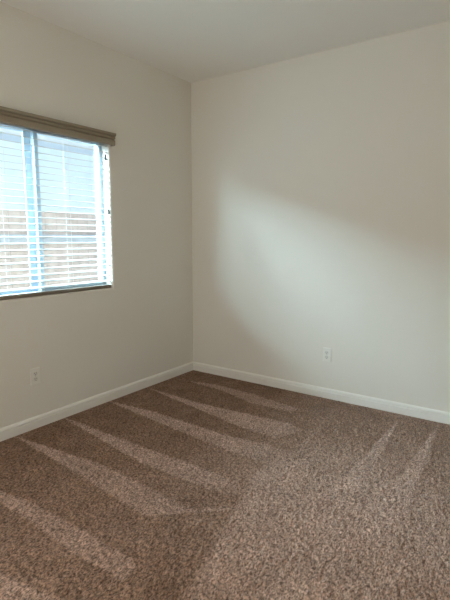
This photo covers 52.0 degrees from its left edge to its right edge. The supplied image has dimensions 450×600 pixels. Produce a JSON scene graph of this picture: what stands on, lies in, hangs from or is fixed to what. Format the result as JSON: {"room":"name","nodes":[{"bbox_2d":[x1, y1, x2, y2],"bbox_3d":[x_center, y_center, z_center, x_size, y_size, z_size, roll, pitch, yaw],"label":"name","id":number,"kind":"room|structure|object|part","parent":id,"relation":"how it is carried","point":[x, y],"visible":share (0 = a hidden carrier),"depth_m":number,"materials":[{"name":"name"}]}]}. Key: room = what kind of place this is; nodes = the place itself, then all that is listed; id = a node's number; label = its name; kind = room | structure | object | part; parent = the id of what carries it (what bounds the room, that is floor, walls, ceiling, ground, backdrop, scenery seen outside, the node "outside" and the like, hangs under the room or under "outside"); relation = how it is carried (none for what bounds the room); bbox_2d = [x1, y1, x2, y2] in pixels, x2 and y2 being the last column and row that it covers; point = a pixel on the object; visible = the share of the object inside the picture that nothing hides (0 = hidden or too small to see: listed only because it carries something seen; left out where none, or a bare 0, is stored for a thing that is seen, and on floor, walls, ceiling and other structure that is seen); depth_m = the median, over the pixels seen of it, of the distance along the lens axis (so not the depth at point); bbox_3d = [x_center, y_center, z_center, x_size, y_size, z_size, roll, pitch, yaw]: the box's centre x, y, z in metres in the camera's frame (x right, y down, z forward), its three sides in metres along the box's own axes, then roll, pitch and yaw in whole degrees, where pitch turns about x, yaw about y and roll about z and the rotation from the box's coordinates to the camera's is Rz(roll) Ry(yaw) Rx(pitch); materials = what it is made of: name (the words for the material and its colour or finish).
{"room":"empty bedroom","nodes":[
{"label":"empty bedroom","id":0,"kind":"room"},
{"bbox_2d":[0,1,192,427],"bbox_3d":[-1.480,-0.404,2.960,0.140,3.040,4.130,6,10,35],"label":"wall","id":1,"kind":"structure","parent":0,"point":[88,343],"depth_m":3.66,"materials":[{"name":"paint"}]},
{"bbox_2d":[30,367,39,384],"bbox_3d":[-1.315,0.528,3.198,0.010,0.115,0.071,6,10,35],"label":"electrical outlet","id":2,"kind":"object","parent":1,"relation":"attached to","point":[35,372],"visible":1,"depth_m":3.19,"materials":[{"name":"white plastic"}]},
{"bbox_2d":[0,124,105,295],"bbox_3d":[-1.338,-0.613,3.202,0.063,1.160,1.223,6,10,35],"label":"window","id":3,"kind":"structure","parent":1,"relation":"in","point":[31,167],"depth_m":3.23,"materials":[{"name":"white plastic"}]},
{"bbox_3d":[-1.509,-0.583,2.978,0.009,1.112,0.607,6,10,35],"label":"sash","id":4,"kind":"part","parent":3,"relation":"part of","materials":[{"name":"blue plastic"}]},
{"bbox_2d":[0,106,115,299],"bbox_3d":[-1.252,-0.622,3.140,0.121,1.191,1.277,6,10,35],"label":"window blind","id":5,"kind":"object","parent":3,"relation":"attached to","point":[8,116],"visible":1,"depth_m":3.21,"materials":[{"name":"grey plastic"}]},
{"bbox_3d":[-1.417,-0.571,2.968,0.055,1.094,0.006,6,10,35],"label":"ladder cord","id":6,"kind":"part","parent":5,"relation":"part of","materials":[{"name":"white fabric"}]},
{"bbox_3d":[-1.280,-0.047,3.239,0.052,0.024,1.207,6,10,35],"label":"rail","id":7,"kind":"part","parent":5,"relation":"part of","materials":[{"name":"brown"}]},
{"bbox_3d":[-1.142,-0.624,3.358,0.055,1.094,0.006,6,10,35],"label":"ladder cord","id":8,"kind":"part","parent":5,"relation":"part of","materials":[{"name":"white fabric"}]},
{"bbox_3d":[-0.985,-0.654,3.580,0.055,1.094,0.006,6,10,35],"label":"ladder cord","id":9,"kind":"part","parent":5,"relation":"part of","materials":[{"name":"white fabric"}]},
{"bbox_3d":[-1.153,-0.646,3.440,0.036,1.112,0.570,6,10,35],"label":"sash","id":10,"kind":"part","parent":3,"relation":"part of","materials":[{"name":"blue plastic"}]},
{"bbox_2d":[0,362,193,441],"bbox_3d":[-1.420,0.881,3.093,0.014,0.098,3.850,6,10,35],"label":"baseboard","id":11,"kind":"structure","parent":1,"relation":"attached to","point":[18,428],"depth_m":3.58,"materials":[{"name":"white paint"}]},
{"bbox_2d":[0,370,449,599],"bbox_3d":[0.008,1.056,2.108,3.500,0.017,3.850,6,10,35],"label":"floor","id":12,"kind":"structure","parent":0,"point":[191,485],"depth_m":2.35,"materials":[{"name":"carpet"}]},
{"bbox_2d":[0,0,449,82],"bbox_3d":[0.014,-1.714,1.726,3.500,0.100,3.850,6,10,35],"label":"ceiling","id":13,"kind":"structure","parent":0,"point":[191,41],"depth_m":3.11,"materials":[{"name":"white paint"}]},
{"bbox_2d":[191,21,449,412],"bbox_3d":[1.212,-0.473,3.506,3.640,3.040,0.140,6,10,35],"label":"wall","id":14,"kind":"structure","parent":0,"point":[321,180],"depth_m":3.66,"materials":[{"name":"paint"}]},
{"bbox_2d":[193,362,449,423],"bbox_3d":[1.113,0.809,3.656,3.487,0.098,0.014,6,10,35],"label":"baseboard","id":15,"kind":"structure","parent":14,"relation":"attached to","point":[366,401],"depth_m":3.80,"materials":[{"name":"white paint"}]},
{"bbox_2d":[323,347,331,361],"bbox_3d":[0.840,0.452,3.802,0.071,0.115,0.010,6,10,35],"label":"electrical outlet","id":16,"kind":"object","parent":14,"relation":"attached to","point":[326,351],"visible":1,"depth_m":3.80,"materials":[{"name":"white plastic"}]},
{"label":"outside","id":17,"kind":"structure","parent":0,"visible":0},
{"bbox_3d":[-6.122,0.428,8.725,13.840,0.100,24.000,6,10,35],"label":"ground","id":18,"kind":"structure","parent":17,"visible":0},
{"bbox_2d":[0,128,96,213],"bbox_3d":[-7.240,-1.470,6.176,6.600,4.350,21.800,6,10,35],"label":"house","id":19,"kind":"structure","parent":18,"relation":"on","point":[9,151],"depth_m":7.61,"materials":[{"name":"paint"}]},
{"bbox_2d":[0,210,98,289],"bbox_3d":[-1.856,-0.127,5.652,0.152,1.855,8.028,6,10,35],"label":"wooden fence","id":20,"kind":"object","parent":18,"relation":"on","point":[5,212],"visible":0.02,"depth_m":5.34,"materials":[{"name":"brown wood"}]},
{"bbox_3d":[-1.816,-0.737,5.523,0.038,0.090,8.000,6,10,35],"label":"rail","id":21,"kind":"part","parent":20,"relation":"part of","materials":[{"name":"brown wood"}]}
]}

